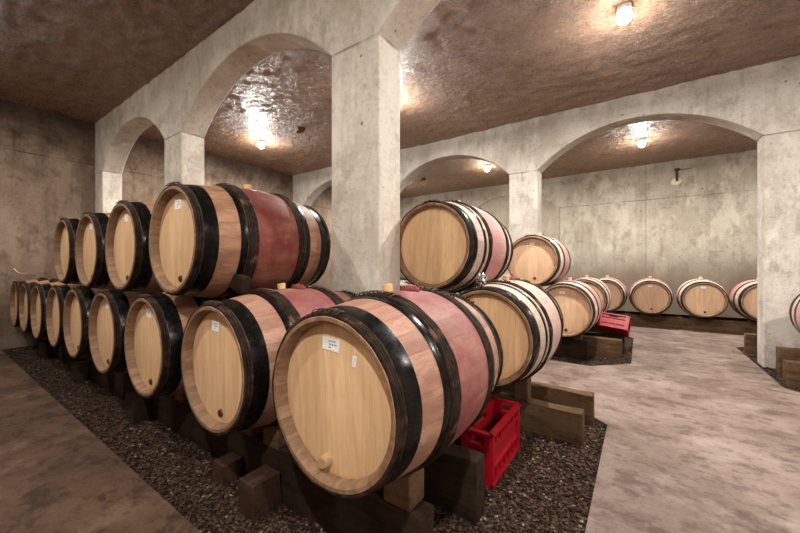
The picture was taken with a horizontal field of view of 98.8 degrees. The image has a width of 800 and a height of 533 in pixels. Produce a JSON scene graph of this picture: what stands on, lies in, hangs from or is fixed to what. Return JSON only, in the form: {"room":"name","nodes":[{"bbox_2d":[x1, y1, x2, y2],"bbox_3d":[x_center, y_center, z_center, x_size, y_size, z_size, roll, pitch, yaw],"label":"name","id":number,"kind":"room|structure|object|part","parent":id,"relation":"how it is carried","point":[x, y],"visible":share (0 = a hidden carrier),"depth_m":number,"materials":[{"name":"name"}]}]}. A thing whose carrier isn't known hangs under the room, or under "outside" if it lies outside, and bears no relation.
{"room":"wine cellar","nodes":[
{"label":"wine cellar","id":0,"kind":"room"},
{"bbox_2d":[0,100,331,348],"bbox_3d":[-3.636,-0.557,6.941,0.200,3.335,11.400,0,0,35],"label":"wall","id":1,"kind":"structure","parent":0,"point":[47,159],"depth_m":4.88,"materials":[{"name":"concrete"}]},
{"bbox_2d":[95,0,440,295],"bbox_3d":[0.488,-0.557,1.795,12.460,3.335,0.240,0,0,35],"label":"wall","id":2,"kind":"structure","parent":0,"point":[365,40],"depth_m":2.27,"materials":[{"name":"concrete"}]},
{"bbox_2d":[0,0,799,198],"bbox_3d":[1.539,-2.276,3.315,12.839,0.217,11.396,0,0,35],"label":"ceiling","id":3,"kind":"structure","parent":0,"point":[471,66],"depth_m":3.75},
{"bbox_2d":[257,140,264,148],"bbox_3d":[-2.416,-2.134,5.964,0.116,0.163,0.116,0,0,35],"label":"ceiling lamp","id":4,"kind":"object","parent":3,"relation":"attached to","point":[260,144],"visible":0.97,"depth_m":5.92,"materials":[{"name":"white"}]},
{"bbox_2d":[297,127,304,132],"bbox_3d":[-1.575,-2.163,5.449,0.148,0.055,0.120,0,0,35],"label":"anchor","id":5,"kind":"object","parent":3,"relation":"attached to","point":[300,129],"visible":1,"depth_m":5.41,"materials":[{"name":"metal"}]},
{"bbox_2d":[484,164,489,171],"bbox_3d":[1.881,-2.134,7.411,0.116,0.163,0.116,0,0,35],"label":"ceiling lamp","id":6,"kind":"object","parent":3,"relation":"attached to","point":[487,166],"visible":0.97,"depth_m":7.37,"materials":[{"name":"white"}]},
{"bbox_2d":[616,1,632,24],"bbox_3d":[1.895,-2.134,2.897,0.116,0.163,0.116,0,0,35],"label":"ceiling lamp","id":7,"kind":"object","parent":3,"relation":"attached to","point":[624,10],"visible":1,"depth_m":2.86,"materials":[{"name":"white"}]},
{"bbox_2d":[638,137,645,146],"bbox_3d":[4.158,-2.134,5.903,0.116,0.163,0.116,0,0,35],"label":"ceiling lamp","id":8,"kind":"object","parent":3,"relation":"attached to","point":[641,141],"visible":1,"depth_m":5.87,"materials":[{"name":"white"}]},
{"bbox_3d":[4.158,-2.110,5.903,0.116,0.116,0.116,0,0,35],"label":"bulb","id":9,"kind":"part","parent":8,"relation":"part of","materials":[{"name":"white glass"}]},
{"bbox_2d":[0,326,799,532],"bbox_3d":[1.549,1.160,3.310,12.460,0.200,11.000,0,0,35],"label":"floor","id":10,"kind":"structure","parent":0,"point":[700,438],"depth_m":1.92,"materials":[{"name":"concrete"}]},
{"bbox_2d":[37,340,51,358],"bbox_3d":[-4.283,0.995,4.127,0.154,0.197,0.107,0,0,35],"label":"support block","id":11,"kind":"object","parent":10,"relation":"on","point":[44,348],"visible":0.87,"depth_m":4.08,"materials":[{"name":"brown wood"}]},
{"bbox_2d":[36,339,66,363],"bbox_3d":[-4.301,0.971,4.275,1.612,0.247,0.087,0,0,35],"label":"timber beam","id":12,"kind":"structure","parent":10,"relation":"on","point":[59,353],"depth_m":3.97,"materials":[{"name":"brown wood"}]},
{"bbox_2d":[10,277,51,326],"bbox_3d":[-4.644,0.464,4.681,0.664,0.691,0.852,0,0,35],"label":"wine barrel","id":13,"kind":"object","parent":12,"relation":"on","point":[15,288],"visible":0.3,"depth_m":4.42,"materials":[{"name":"brown wood"}]},
{"bbox_2d":[19,278,58,332],"bbox_3d":[-4.090,0.462,4.288,0.664,0.691,0.852,0,0,35],"label":"wine barrel","id":14,"kind":"object","parent":12,"relation":"on","point":[26,288],"visible":0.23,"depth_m":4.02,"materials":[{"name":"brown wood"}]},
{"bbox_2d":[30,282,68,339],"bbox_3d":[-3.533,0.458,3.897,0.664,0.691,0.852,0,0,35],"label":"wine barrel","id":15,"kind":"object","parent":12,"relation":"on","point":[39,294],"visible":0.3,"depth_m":3.59,"materials":[{"name":"brown wood"}]},
{"bbox_2d":[70,359,88,382],"bbox_3d":[-3.052,0.994,3.269,0.153,0.198,0.105,0,0,35],"label":"support block","id":16,"kind":"object","parent":10,"relation":"on","point":[79,367],"visible":0.97,"depth_m":3.23,"materials":[{"name":"brown wood"}]},
{"bbox_2d":[67,351,124,400],"bbox_3d":[-2.928,0.971,3.306,1.714,0.247,0.091,0,0,35],"label":"timber beam","id":17,"kind":"structure","parent":10,"relation":"on","point":[114,383],"depth_m":3.00,"materials":[{"name":"brown wood"}]},
{"bbox_2d":[125,391,151,423],"bbox_3d":[-1.854,0.996,2.434,0.154,0.197,0.116,0,0,35],"label":"support block","id":18,"kind":"object","parent":10,"relation":"on","point":[138,408],"visible":0.71,"depth_m":2.39,"materials":[{"name":"brown wood"}]},
{"bbox_2d":[124,372,262,475],"bbox_3d":[-1.430,0.974,2.264,1.904,0.241,0.088,0,0,35],"label":"timber beam","id":19,"kind":"structure","parent":10,"relation":"on","point":[178,416],"depth_m":2.05,"materials":[{"name":"brown wood"}]},
{"bbox_2d":[175,393,187,402],"bbox_3d":[-1.372,0.799,2.212,0.115,0.108,0.100,0,0,35],"label":"chock","id":20,"kind":"object","parent":19,"relation":"on","point":[182,398],"visible":0.18,"depth_m":2.15,"materials":[{"name":"brown wood"}]},
{"bbox_2d":[240,425,267,436],"bbox_3d":[-0.762,0.797,1.785,0.115,0.112,0.100,0,0,35],"label":"chock","id":21,"kind":"object","parent":19,"relation":"on","point":[254,431],"visible":0.18,"depth_m":1.73,"materials":[{"name":"brown wood"}]},
{"bbox_3d":[-1.196,0.799,2.089,0.115,0.108,0.100,0,0,35],"label":"chock","id":22,"kind":"object","parent":19,"relation":"on","visible":0},
{"bbox_2d":[124,292,219,398],"bbox_3d":[-1.203,0.436,2.264,0.664,0.691,0.852,0,0,35],"label":"wine barrel","id":23,"kind":"object","parent":22,"relation":"on","point":[155,324],"visible":0.27,"depth_m":1.91,"materials":[{"name":"brown wood"}]},
{"bbox_2d":[148,182,330,299],"bbox_3d":[-0.931,-0.152,2.095,0.664,0.691,0.852,0,0,35],"label":"wine barrel","id":24,"kind":"object","parent":23,"relation":"on","point":[200,236],"visible":0.91,"depth_m":1.82,"materials":[{"name":"brown wood"}]},
{"bbox_3d":[-1.806,0.801,2.516,0.115,0.104,0.100,0,0,35],"label":"chock","id":25,"kind":"object","parent":19,"relation":"on","visible":0},
{"bbox_2d":[88,289,153,374],"bbox_3d":[-1.811,0.440,2.696,0.664,0.691,0.852,0,0,35],"label":"wine barrel","id":26,"kind":"object","parent":25,"relation":"on","point":[109,309],"visible":0.23,"depth_m":2.35,"materials":[{"name":"brown wood"}]},
{"bbox_2d":[105,200,163,293],"bbox_3d":[-1.541,-0.142,2.523,0.664,0.691,0.852,0,0,35],"label":"wine barrel","id":27,"kind":"object","parent":26,"relation":"on","point":[128,264],"visible":0.33,"depth_m":2.18,"materials":[{"name":"brown wood"}]},
{"bbox_2d":[212,452,242,487],"bbox_3d":[-0.881,1.038,1.756,0.103,0.111,0.114,0,0,35],"label":"support block","id":28,"kind":"object","parent":10,"relation":"on","point":[227,468],"visible":0.94,"depth_m":1.73,"materials":[{"name":"brown wood"}]},
{"bbox_2d":[238,464,281,522],"bbox_3d":[-0.626,1.011,1.533,0.116,0.164,0.142,0,0,35],"label":"support block","id":29,"kind":"object","parent":10,"relation":"on","point":[259,489],"visible":1,"depth_m":1.50,"materials":[{"name":"brown wood"}]},
{"bbox_2d":[1,345,606,532],"bbox_3d":[-1.806,1.081,3.511,6.628,0.029,2.356,0,0,35],"label":"gravel","id":30,"kind":"object","parent":10,"relation":"on","point":[133,436],"visible":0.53,"depth_m":1.77,"materials":[{"name":"gravel"}]},
{"bbox_2d":[460,397,520,488],"bbox_3d":[0.514,0.951,1.911,0.184,0.262,0.494,0,0,35],"label":"plastic crate","id":31,"kind":"object","parent":30,"relation":"on","point":[496,434],"visible":0.79,"depth_m":1.83,"materials":[{"name":"red plastic"}]},
{"bbox_3d":[0.381,0.951,1.720,0.150,0.262,0.029,0,0,35],"label":"panel","id":32,"kind":"part","parent":31,"relation":"part of","materials":[{"name":"red plastic"}]},
{"bbox_3d":[0.450,0.951,1.955,0.029,0.262,0.460,0,0,35],"label":"panel","id":33,"kind":"part","parent":31,"relation":"part of","materials":[{"name":"red plastic"}]},
{"bbox_3d":[0.577,0.951,1.866,0.029,0.262,0.460,0,0,35],"label":"panel","id":34,"kind":"part","parent":31,"relation":"part of","materials":[{"name":"red plastic"}]},
{"bbox_3d":[0.647,0.951,2.101,0.150,0.262,0.029,0,0,35],"label":"panel","id":35,"kind":"part","parent":31,"relation":"part of","materials":[{"name":"red plastic"}]},
{"bbox_2d":[262,441,433,532],"bbox_3d":[-0.276,0.968,1.438,0.902,0.253,0.096,0,0,35],"label":"timber beam","id":36,"kind":"structure","parent":10,"relation":"on","point":[371,513],"depth_m":1.36,"materials":[{"name":"brown wood"}]},
{"bbox_2d":[263,424,285,449],"bbox_3d":[-0.586,0.797,1.661,0.115,0.112,0.100,0,0,35],"label":"chock","id":37,"kind":"object","parent":36,"relation":"on","point":[272,436],"visible":0.52,"depth_m":1.61,"materials":[{"name":"brown wood"}]},
{"bbox_2d":[181,283,355,435],"bbox_3d":[-0.589,0.434,1.842,0.664,0.687,0.852,0,0,35],"label":"wine barrel","id":38,"kind":"object","parent":37,"relation":"on","point":[229,348],"visible":0.59,"depth_m":1.51,"materials":[{"name":"brown wood"}]},
{"bbox_2d":[229,274,250,294],"bbox_3d":[-0.834,0.089,1.788,0.108,0.108,0.060,0,0,29],"label":"chock","id":39,"kind":"object","parent":38,"relation":"on","point":[240,283],"visible":0.82,"depth_m":1.76,"materials":[{"name":"brown wood"}]},
{"bbox_2d":[384,468,423,511],"bbox_3d":[0.014,0.782,1.241,0.115,0.118,0.100,0,0,35],"label":"chock","id":40,"kind":"object","parent":36,"relation":"on","point":[405,492],"visible":0.63,"depth_m":1.20,"materials":[{"name":"brown wood"}]},
{"bbox_2d":[272,284,502,498],"bbox_3d":[0.010,0.416,1.422,0.664,0.687,0.852,0,0,35],"label":"wine barrel","id":41,"kind":"object","parent":40,"relation":"on","point":[369,390],"visible":1,"depth_m":1.10,"materials":[{"name":"brown wood"}]},
{"bbox_2d":[422,444,483,525],"bbox_3d":[-0.365,0.958,1.971,1.744,0.273,0.098,0,0,35],"label":"timber beam","id":42,"kind":"structure","parent":10,"relation":"on","point":[454,481],"depth_m":1.49,"materials":[{"name":"brown wood"}]},
{"bbox_2d":[480,391,584,445],"bbox_3d":[0.427,0.992,2.601,1.718,0.202,0.097,0,0,35],"label":"timber beam","id":43,"kind":"structure","parent":10,"relation":"on","point":[560,422],"depth_m":2.18,"materials":[{"name":"brown wood"}]},
{"bbox_2d":[492,388,500,394],"bbox_3d":[0.658,0.809,2.439,0.090,0.166,0.090,0,0,35],"label":"chock","id":44,"kind":"object","parent":43,"relation":"on","point":[496,391],"visible":0.16,"depth_m":2.39,"materials":[{"name":"brown wood"}]},
{"bbox_2d":[514,377,530,401],"bbox_3d":[0.830,0.809,2.318,0.090,0.166,0.090,0,0,35],"label":"chock","id":45,"kind":"object","parent":43,"relation":"on","point":[522,389],"visible":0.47,"depth_m":2.28,"materials":[{"name":"brown wood"}]},
{"bbox_2d":[460,275,563,388],"bbox_3d":[0.731,0.406,2.360,0.662,0.691,0.852,0,0,35],"label":"wine barrel","id":46,"kind":"object","parent":45,"relation":"on","point":[528,321],"visible":0.73,"depth_m":1.99,"materials":[{"name":"brown wood"}]},
{"bbox_2d":[475,272,487,286],"bbox_3d":[0.504,0.085,2.112,0.075,0.104,0.076,0,0,35],"label":"ball","id":47,"kind":"object","parent":46,"relation":"on","point":[482,278],"visible":0.9,"depth_m":2.09,"materials":[{"name":"silver metal"}]},
{"bbox_2d":[501,381,594,424],"bbox_3d":[0.636,0.989,2.881,1.738,0.209,0.098,0,0,35],"label":"timber beam","id":48,"kind":"structure","parent":10,"relation":"on","point":[560,395],"depth_m":2.46,"materials":[{"name":"brown wood"}]},
{"bbox_2d":[554,337,587,360],"bbox_3d":[1.481,0.975,4.469,1.704,0.238,0.108,0,0,35],"label":"timber beam","id":49,"kind":"structure","parent":10,"relation":"on","point":[569,348],"depth_m":4.03,"materials":[{"name":"brown wood"}]},
{"bbox_2d":[573,334,582,339],"bbox_3d":[2.095,0.827,4.038,0.090,0.060,0.090,0,0,35],"label":"chock","id":50,"kind":"object","parent":49,"relation":"on","point":[579,337],"visible":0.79,"depth_m":4.00,"materials":[{"name":"brown wood"}]},
{"bbox_2d":[545,277,601,337],"bbox_3d":[2.074,0.479,4.191,0.658,0.688,0.852,0,0,35],"label":"wine barrel","id":51,"kind":"object","parent":50,"relation":"on","point":[580,305],"visible":0.7,"depth_m":3.83,"materials":[{"name":"brown wood"}]},
{"bbox_2d":[508,233,570,286],"bbox_3d":[1.793,-0.086,4.400,0.658,0.688,0.852,0,0,35],"label":"wine barrel","id":52,"kind":"object","parent":51,"relation":"on","point":[542,260],"visible":0.83,"depth_m":4.07,"materials":[{"name":"brown wood"}]},
{"bbox_2d":[550,346,631,365],"bbox_3d":[2.272,1.080,4.369,1.128,0.027,1.452,0,0,35],"label":"gravel","id":53,"kind":"object","parent":10,"relation":"on","point":[630,347],"visible":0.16,"depth_m":3.95,"materials":[{"name":"gravel"}]},
{"bbox_2d":[589,323,598,331],"bbox_3d":[2.868,0.975,5.316,1.003,0.238,0.108,0,0,35],"label":"timber beam","id":54,"kind":"structure","parent":10,"relation":"on","point":[594,328],"depth_m":5.20,"materials":[{"name":"brown wood"}]},
{"bbox_3d":[2.962,0.826,5.250,0.090,0.061,0.090,0,0,35],"label":"chock","id":55,"kind":"object","parent":54,"relation":"on","visible":0},
{"bbox_2d":[575,275,611,311],"bbox_3d":[2.958,0.479,5.427,0.658,0.688,0.852,0,0,35],"label":"wine barrel","id":56,"kind":"object","parent":55,"relation":"on","point":[600,287],"visible":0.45,"depth_m":5.04,"materials":[{"name":"brown wood"}]},
{"bbox_2d":[571,331,624,353],"bbox_3d":[1.964,0.975,4.862,2.043,0.238,0.107,0,0,35],"label":"timber beam","id":57,"kind":"structure","parent":10,"relation":"on","point":[599,334],"depth_m":4.34,"materials":[{"name":"brown wood"}]},
{"bbox_2d":[596,312,631,336],"bbox_3d":[2.722,0.736,4.361,0.367,0.322,0.333,0,0,41],"label":"plastic crate","id":58,"kind":"object","parent":57,"relation":"on","point":[621,325],"visible":0.94,"depth_m":4.28,"materials":[{"name":"red plastic"}]},
{"bbox_3d":[2.652,0.676,4.272,0.310,0.180,0.029,8,-24,40],"label":"panel","id":59,"kind":"part","parent":58,"relation":"part of","materials":[{"name":"red plastic"}]},
{"bbox_3d":[2.839,0.752,4.258,0.029,0.180,0.250,8,-24,40],"label":"panel","id":60,"kind":"part","parent":58,"relation":"part of","materials":[{"name":"red plastic"}]},
{"bbox_2d":[583,335,621,359],"bbox_3d":[2.416,0.975,4.143,0.446,0.237,0.127,0,0,35],"label":"timber beam","id":61,"kind":"structure","parent":10,"relation":"on","point":[601,347],"depth_m":4.07,"materials":[{"name":"brown wood"}]},
{"bbox_2d":[607,312,756,334],"bbox_3d":[5.020,0.982,5.775,4.802,0.223,0.107,0,0,35],"label":"timber beam","id":62,"kind":"structure","parent":10,"relation":"on","point":[669,322],"depth_m":5.78,"materials":[{"name":"brown wood"}]},
{"bbox_2d":[599,276,627,311],"bbox_3d":[4.003,0.519,6.624,0.658,0.688,0.853,0,0,35],"label":"wine barrel","id":63,"kind":"object","parent":62,"relation":"on","point":[619,293],"visible":0.6,"depth_m":6.24,"materials":[{"name":"brown wood"}]},
{"bbox_2d":[629,276,673,314],"bbox_3d":[4.552,0.519,6.240,0.658,0.688,0.853,0,0,35],"label":"wine barrel","id":64,"kind":"object","parent":62,"relation":"on","point":[651,295],"visible":1,"depth_m":5.93,"materials":[{"name":"brown wood"}]},
{"bbox_2d":[676,277,728,317],"bbox_3d":[5.122,0.519,5.841,0.658,0.688,0.853,0,0,35],"label":"wine barrel","id":65,"kind":"object","parent":62,"relation":"on","point":[700,298],"visible":1,"depth_m":5.54,"materials":[{"name":"brown wood"}]},
{"bbox_2d":[728,280,756,320],"bbox_3d":[5.691,0.519,5.443,0.658,0.688,0.853,0,0,35],"label":"wine barrel","id":66,"kind":"object","parent":62,"relation":"on","point":[743,296],"visible":0.52,"depth_m":5.26,"materials":[{"name":"brown wood"}]},
{"bbox_2d":[616,310,756,321],"bbox_3d":[5.244,0.983,6.095,4.802,0.223,0.108,0,0,35],"label":"timber beam","id":67,"kind":"structure","parent":10,"relation":"on","point":[630,312],"depth_m":6.14,"materials":[{"name":"brown wood"}]},
{"bbox_2d":[744,333,756,356],"bbox_3d":[4.726,0.958,3.906,1.143,0.273,0.127,0,0,35],"label":"timber beam","id":68,"kind":"structure","parent":10,"relation":"on","point":[750,339],"depth_m":4.16,"materials":[{"name":"brown wood"}]},
{"bbox_2d":[741,348,799,392],"bbox_3d":[4.254,1.081,3.427,0.976,0.028,2.126,0,0,35],"label":"gravel","id":69,"kind":"object","parent":10,"relation":"on","point":[770,370],"visible":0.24,"depth_m":3.44,"materials":[{"name":"gravel"}]},
{"bbox_2d":[776,346,799,374],"bbox_3d":[4.428,0.955,3.064,1.464,0.277,0.108,0,0,35],"label":"timber beam","id":70,"kind":"structure","parent":10,"relation":"on","point":[787,353],"depth_m":3.42,"materials":[{"name":"brown wood"}]},
{"bbox_2d":[782,359,799,387],"bbox_3d":[4.158,0.978,2.722,1.512,0.233,0.138,0,0,35],"label":"timber beam","id":71,"kind":"structure","parent":10,"relation":"on","point":[790,369],"depth_m":3.09,"materials":[{"name":"brown wood"}]},
{"bbox_3d":[3.806,0.814,2.969,0.090,0.096,0.090,0,0,35],"label":"chock","id":72,"kind":"object","parent":71,"relation":"on","visible":0},
{"bbox_2d":[789,294,799,332],"bbox_3d":[3.897,0.444,2.915,0.658,0.688,0.852,0,0,35],"label":"wine barrel","id":73,"kind":"object","parent":72,"relation":"on","point":[794,311],"visible":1,"depth_m":3.28,"materials":[{"name":"brown wood"}]},
{"bbox_3d":[-1.987,0.968,3.107,2.181,0.253,0.098,0,0,35],"label":"timber beam","id":74,"kind":"structure","parent":10,"relation":"on","visible":0},
{"bbox_2d":[46,284,82,347],"bbox_3d":[-2.970,0.452,3.515,0.664,0.691,0.852,0,0,35],"label":"wine barrel","id":75,"kind":"object","parent":74,"relation":"on","point":[56,295],"visible":0.18,"depth_m":3.21,"materials":[{"name":"brown wood"}]},
{"bbox_2d":[54,217,81,284],"bbox_3d":[-2.737,-0.151,3.360,0.664,0.691,0.852,0,0,35],"label":"wine barrel","id":76,"kind":"object","parent":75,"relation":"on","point":[66,229],"visible":0.26,"depth_m":3.03,"materials":[{"name":"brown wood"}]},
{"bbox_2d":[293,55,799,367],"bbox_3d":[2.587,-0.557,4.793,12.460,3.335,0.240,0,0,35],"label":"wall","id":77,"kind":"structure","parent":0,"point":[761,103],"depth_m":3.92,"materials":[{"name":"concrete"}]},
{"bbox_2d":[400,150,756,317],"bbox_3d":[4.761,-0.557,7.897,12.460,3.335,0.200,0,0,35],"label":"wall","id":78,"kind":"structure","parent":0,"point":[628,225],"depth_m":7.31,"materials":[{"name":"concrete"}]},
{"bbox_2d":[671,168,690,185],"bbox_3d":[5.768,-1.841,7.037,0.342,0.359,0.085,0,0,35],"label":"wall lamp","id":79,"kind":"object","parent":78,"relation":"attached to","point":[676,181],"visible":1,"depth_m":7.07,"materials":[{"name":"metal"}]},
{"bbox_3d":[-2.412,0.801,2.940,0.115,0.092,0.100,0,0,35],"label":"chock","id":80,"kind":"object","parent":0,"visible":0},
{"bbox_2d":[63,287,111,358],"bbox_3d":[-2.415,0.446,3.122,0.664,0.691,0.852,0,0,35],"label":"wine barrel","id":81,"kind":"object","parent":80,"relation":"on","point":[77,304],"visible":0.23,"depth_m":2.79,"materials":[{"name":"brown wood"}]},
{"bbox_2d":[75,211,114,288],"bbox_3d":[-2.147,-0.137,2.947,0.664,0.691,0.852,0,0,35],"label":"wine barrel","id":82,"kind":"object","parent":81,"relation":"on","point":[90,261],"visible":0.21,"depth_m":2.61,"materials":[{"name":"brown wood"}]},
{"bbox_3d":[0.220,0.809,2.746,0.090,0.166,0.090,0,0,35],"label":"chock","id":83,"kind":"object","parent":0,"visible":0},
{"bbox_2d":[400,277,460,294],"bbox_3d":[0.120,0.406,2.788,0.662,0.691,0.852,0,0,35],"label":"wine barrel","id":84,"kind":"object","parent":83,"relation":"on","point":[403,281],"visible":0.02,"depth_m":2.56,"materials":[{"name":"brown wood"}]},
{"bbox_2d":[400,199,512,292],"bbox_3d":[0.435,-0.152,2.592,0.662,0.691,0.852,0,0,35],"label":"wine barrel","id":85,"kind":"object","parent":84,"relation":"on","point":[445,245],"visible":0.89,"depth_m":2.27,"materials":[{"name":"brown wood"}]}
]}

